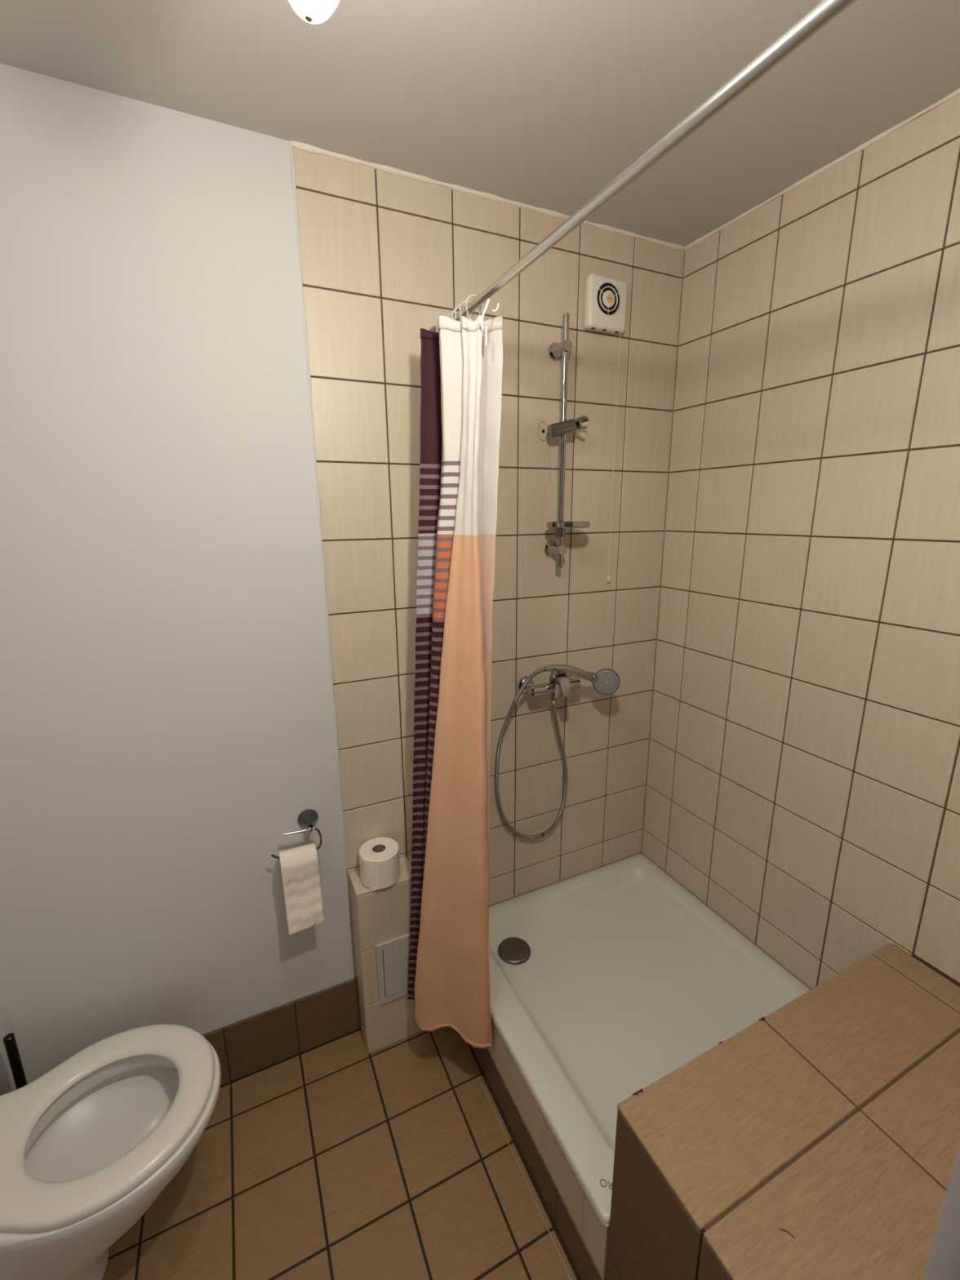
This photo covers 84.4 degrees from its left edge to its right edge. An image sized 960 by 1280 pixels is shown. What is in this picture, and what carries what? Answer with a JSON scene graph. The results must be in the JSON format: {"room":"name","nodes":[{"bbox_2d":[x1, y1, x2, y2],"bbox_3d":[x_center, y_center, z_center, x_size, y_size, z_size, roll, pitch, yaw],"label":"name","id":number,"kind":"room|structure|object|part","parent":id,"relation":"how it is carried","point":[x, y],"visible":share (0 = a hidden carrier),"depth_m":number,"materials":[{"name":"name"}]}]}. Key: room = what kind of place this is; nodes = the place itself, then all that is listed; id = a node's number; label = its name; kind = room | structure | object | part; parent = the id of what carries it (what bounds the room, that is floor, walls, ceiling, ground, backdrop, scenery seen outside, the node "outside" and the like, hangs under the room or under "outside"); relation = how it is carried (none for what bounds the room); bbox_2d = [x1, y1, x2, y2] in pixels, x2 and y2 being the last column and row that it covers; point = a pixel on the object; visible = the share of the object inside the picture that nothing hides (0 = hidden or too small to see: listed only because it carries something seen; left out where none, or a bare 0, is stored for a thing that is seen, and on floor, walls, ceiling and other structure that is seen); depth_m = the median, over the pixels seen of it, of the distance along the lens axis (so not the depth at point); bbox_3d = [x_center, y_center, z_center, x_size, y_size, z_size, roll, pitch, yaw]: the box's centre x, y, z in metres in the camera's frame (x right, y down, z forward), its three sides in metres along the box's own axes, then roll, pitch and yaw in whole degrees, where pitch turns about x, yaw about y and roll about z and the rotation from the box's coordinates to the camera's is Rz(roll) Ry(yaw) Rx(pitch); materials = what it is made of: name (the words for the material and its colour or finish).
{"room":"bathroom","nodes":[
{"label":"bathroom","id":0,"kind":"room"},
{"bbox_2d":[102,1026,580,1279],"bbox_3d":[0.177,1.597,0.857,2.420,0.100,2.500,-7,15,-25],"label":"floor","id":1,"kind":"structure","parent":0,"point":[334,1159],"depth_m":1.39,"materials":[{"name":"tile"}]},
{"bbox_2d":[3,1032,27,1088],"bbox_3d":[-1.142,1.194,1.341,0.090,0.477,0.090,-7,15,-25],"label":"toilet brush","id":2,"kind":"object","parent":1,"relation":"on","point":[9,1040],"visible":0.13,"depth_m":1.30,"materials":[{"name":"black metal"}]},
{"bbox_2d":[0,1023,221,1279],"bbox_3d":[-0.897,1.250,1.190,0.610,0.435,0.398,-7,15,-25],"label":"toilet","id":3,"kind":"object","parent":1,"relation":"on","point":[88,1145],"visible":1,"depth_m":1.18,"materials":[{"name":"white ceramic"}]},
{"bbox_2d":[348,854,421,1053],"bbox_3d":[-0.245,1.023,1.756,0.314,0.603,0.118,-7,15,-25],"label":"ledge","id":4,"kind":"object","parent":1,"relation":"on","point":[381,917],"visible":0.61,"depth_m":1.67,"materials":[{"name":"tile"}]},
{"bbox_2d":[359,837,399,891],"bbox_3d":[-0.310,0.690,1.640,0.123,0.101,0.125,-7,15,-25],"label":"toilet roll","id":5,"kind":"object","parent":4,"relation":"on","point":[379,857],"visible":1,"depth_m":1.60,"materials":[{"name":"beige paper"}]},
{"bbox_3d":[-0.228,1.044,1.707,0.205,0.222,0.008,-7,15,-25],"label":"access panel","id":6,"kind":"part","parent":4,"relation":"part of","materials":[{"name":"plastic"}]},
{"bbox_3d":[-0.227,1.044,1.706,0.165,0.182,0.005,-7,15,-25],"label":"hatch door","id":7,"kind":"part","parent":4,"relation":"part of","materials":[{"name":"plastic"}]},
{"bbox_2d":[471,1017,609,1279],"bbox_3d":[0.455,1.197,1.689,0.862,0.284,0.901,-7,15,-25],"label":"shower base","id":8,"kind":"object","parent":1,"relation":"on","point":[584,1238],"depth_m":1.30,"materials":[{"name":"tile"}]},
{"bbox_2d":[488,852,811,1226],"bbox_3d":[0.470,1.064,1.668,0.902,0.046,0.902,-7,15,-25],"label":"shower tray","id":9,"kind":"object","parent":8,"relation":"on","point":[606,980],"visible":0.66,"depth_m":1.65,"materials":[{"name":"ceramic"}]},
{"bbox_2d":[605,942,959,1279],"bbox_3d":[0.963,1.273,0.656,0.895,0.612,1.384,-7,15,-25],"label":"tiled bench","id":10,"kind":"object","parent":1,"relation":"on","point":[820,1140],"visible":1,"depth_m":0.96,"materials":[{"name":"tile"}]},
{"bbox_2d":[922,1143,959,1279],"bbox_3d":[0.457,0.664,0.162,0.620,2.020,0.040,6,15,26],"label":"door","id":11,"kind":"structure","parent":1,"relation":"on","point":[944,1260],"depth_m":0.20,"materials":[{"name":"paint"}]},
{"bbox_2d":[0,62,684,1095],"bbox_3d":[-0.351,0.113,1.623,2.420,2.636,0.123,-7,15,-25],"label":"wall","id":12,"kind":"structure","parent":0,"point":[166,717],"depth_m":1.38,"materials":[{"name":"white paint"}]},
{"bbox_2d":[202,977,360,1085],"bbox_3d":[-0.862,1.276,1.574,1.006,0.206,0.009,-7,15,-25],"label":"baseboard","id":13,"kind":"structure","parent":12,"relation":"attached to","point":[246,1046],"depth_m":1.68,"materials":[{"name":"tile"}]},
{"bbox_2d":[271,808,321,859],"bbox_3d":[-0.535,0.563,1.534,0.143,0.106,0.066,-7,15,-25],"label":"toilet paper holder","id":14,"kind":"object","parent":12,"relation":"attached to","point":[308,817],"visible":0.91,"depth_m":1.54,"materials":[{"name":"silver metal"}]},
{"bbox_2d":[278,842,324,936],"bbox_3d":[-0.519,0.716,1.541,0.102,0.240,0.083,-7,15,-25],"label":"toilet roll","id":15,"kind":"object","parent":14,"relation":"hanging from","point":[299,865],"visible":1,"depth_m":1.51,"materials":[{"name":"beige paper"}]},
{"bbox_2d":[289,141,347,869],"bbox_3d":[-0.427,-0.212,1.440,0.010,1.916,0.010,-7,15,-25],"label":"trim","id":16,"kind":"structure","parent":12,"relation":"attached to","point":[291,157],"depth_m":1.39,"materials":[{"name":"white paint"}]},
{"bbox_2d":[290,140,684,250],"bbox_3d":[0.116,-1.208,1.471,1.220,0.020,0.020,-7,15,-25],"label":"trim","id":17,"kind":"structure","parent":12,"relation":"attached to","point":[303,147],"depth_m":1.40,"materials":[{"name":"beige paint"}]},
{"bbox_2d":[517,671,581,700],"bbox_3d":[0.254,0.149,1.780,0.218,0.111,0.140,-7,15,-25],"label":"shower mixer","id":18,"kind":"object","parent":12,"relation":"attached to","point":[558,682],"visible":0.8,"depth_m":1.75,"materials":[{"name":"silver metal"}]},
{"bbox_3d":[0.268,0.141,1.746,0.042,0.072,0.070,-7,15,-25],"label":"lever","id":19,"kind":"part","parent":18,"relation":"part of","materials":[{"name":"silver metal"}]},
{"bbox_2d":[494,664,620,839],"bbox_3d":[0.261,0.401,1.847,0.430,0.688,0.115,-5,14,-19],"label":"shower","id":20,"kind":"object","parent":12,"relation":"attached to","point":[605,681],"visible":1,"depth_m":1.81,"materials":[{"name":"silver metal"}]},
{"bbox_3d":[0.319,0.112,1.766,0.193,0.088,0.034,-9,16,-31],"label":"handle","id":21,"kind":"part","parent":20,"relation":"part of","materials":[{"name":"silver metal"}]},
{"bbox_2d":[544,313,590,567],"bbox_3d":[0.267,-0.588,1.615,0.148,0.730,0.134,-7,15,-25],"label":"shower rail","id":22,"kind":"object","parent":12,"relation":"attached to","point":[557,351],"visible":1,"depth_m":1.60,"materials":[{"name":"silver metal"}]},
{"bbox_3d":[0.216,-0.627,1.589,0.025,0.038,0.037,-7,15,-25],"label":"slider knob","id":23,"kind":"part","parent":22,"relation":"part of","materials":[{"name":"silver metal"}]},
{"bbox_3d":[0.276,-0.360,1.655,0.148,0.018,0.100,-7,15,-25],"label":"soap dish","id":24,"kind":"part","parent":22,"relation":"part of","materials":[{"name":"silver metal"}]},
{"bbox_2d":[583,273,626,581],"bbox_3d":[0.390,-0.647,1.713,0.142,0.927,0.042,-7,15,-25],"label":"fan","id":25,"kind":"object","parent":12,"relation":"attached to","point":[605,301],"visible":1,"depth_m":1.61,"materials":[{"name":"white plastic"}]},
{"bbox_2d":[599,285,619,311],"bbox_3d":[0.390,-1.026,1.603,0.077,0.078,0.007,-7,15,-25],"label":"grille","id":26,"kind":"object","parent":25,"relation":"attached to","point":[609,295],"depth_m":1.60,"materials":[{"name":"beige plastic"}]},
{"bbox_3d":[0.444,-0.594,1.756,0.004,0.762,0.002,-7,15,-25],"label":"pull cord","id":27,"kind":"part","parent":25,"relation":"part of","materials":[{"name":"beige plastic"}]},
{"bbox_2d":[428,0,857,332],"bbox_3d":[0.373,-0.590,0.435,0.050,0.050,2.299,-7,15,-25],"label":"curtain rod","id":28,"kind":"object","parent":12,"relation":"attached to","point":[826,11],"visible":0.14,"depth_m":0.66,"materials":[{"name":"silver metal"}]},
{"bbox_2d":[451,306,466,319],"bbox_3d":[-0.062,-0.775,1.295,0.024,0.078,0.078,8,16,31],"label":"curtain ring","id":29,"kind":"object","parent":28,"relation":"hanging from","point":[460,307],"visible":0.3,"depth_m":1.30,"materials":[{"name":"white plastic"}]},
{"bbox_2d":[453,305,468,319],"bbox_3d":[-0.053,-0.769,1.276,0.027,0.081,0.081,6,15,25],"label":"curtain ring","id":30,"kind":"object","parent":28,"relation":"hanging from","point":[458,305],"visible":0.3,"depth_m":1.28,"materials":[{"name":"white plastic"}]},
{"bbox_2d":[458,301,474,321],"bbox_3d":[-0.034,-0.759,1.243,0.035,0.085,0.083,1,14,5],"label":"curtain ring","id":31,"kind":"object","parent":28,"relation":"hanging from","point":[463,302],"visible":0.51,"depth_m":1.26,"materials":[{"name":"white plastic"}]},
{"bbox_2d":[465,293,481,319],"bbox_3d":[-0.017,-0.754,1.213,0.036,0.081,0.078,1,14,5],"label":"curtain ring","id":32,"kind":"object","parent":28,"relation":"hanging from","point":[472,295],"visible":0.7,"depth_m":1.22,"materials":[{"name":"white plastic"}]},
{"bbox_2d":[480,298,489,346],"bbox_3d":[0.011,-0.687,1.146,0.022,0.093,0.008,-4,14,-14],"label":"curtain hook","id":33,"kind":"object","parent":28,"relation":"hanging from","point":[488,300],"visible":1,"depth_m":1.14,"materials":[{"name":"white plastic"}]},
{"bbox_3d":[-0.104,-0.800,1.398,0.060,0.078,0.014,-7,15,-25],"label":"curtain ring","id":34,"kind":"object","parent":28,"relation":"hanging from","visible":0},
{"bbox_2d":[407,315,502,1048],"bbox_3d":[-0.103,0.207,1.428,0.223,1.959,0.351,-10,17,-36],"label":"shower curtain","id":35,"kind":"object","parent":34,"relation":"hanging from","point":[449,984],"visible":1,"depth_m":1.37,"materials":[{"name":"fabric"}]},
{"bbox_2d":[640,250,685,853],"bbox_3d":[0.676,-0.182,1.989,0.009,2.242,0.009,-7,15,-25],"label":"trim","id":36,"kind":"structure","parent":12,"relation":"attached to","point":[682,277],"depth_m":1.93,"materials":[{"name":"beige tile"}]},
{"bbox_2d":[0,0,959,246],"bbox_3d":[0.156,-0.965,0.241,2.420,0.100,2.500,-7,15,-25],"label":"ceiling","id":37,"kind":"structure","parent":0,"point":[541,104],"depth_m":1.04,"materials":[{"name":"paint"}]},
{"bbox_2d":[305,10,312,22],"bbox_3d":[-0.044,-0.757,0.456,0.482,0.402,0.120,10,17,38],"label":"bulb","id":38,"kind":"object","parent":37,"relation":"attached to","point":[308,15],"visible":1,"depth_m":0.61,"materials":[{"name":"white glass"}]},
{"bbox_2d":[641,94,959,989],"bbox_3d":[1.245,0.249,1.004,0.120,2.636,2.404,-7,15,-25],"label":"wall","id":39,"kind":"structure","parent":0,"point":[803,783],"depth_m":1.44,"materials":[{"name":"tile"}]},
{"bbox_2d":[684,88,959,250],"bbox_3d":[1.138,-1.044,0.757,0.017,0.017,2.200,-7,15,-25],"label":"trim","id":40,"kind":"structure","parent":39,"relation":"attached to","point":[882,135],"depth_m":1.31,"materials":[{"name":"beige paint"}]}
]}

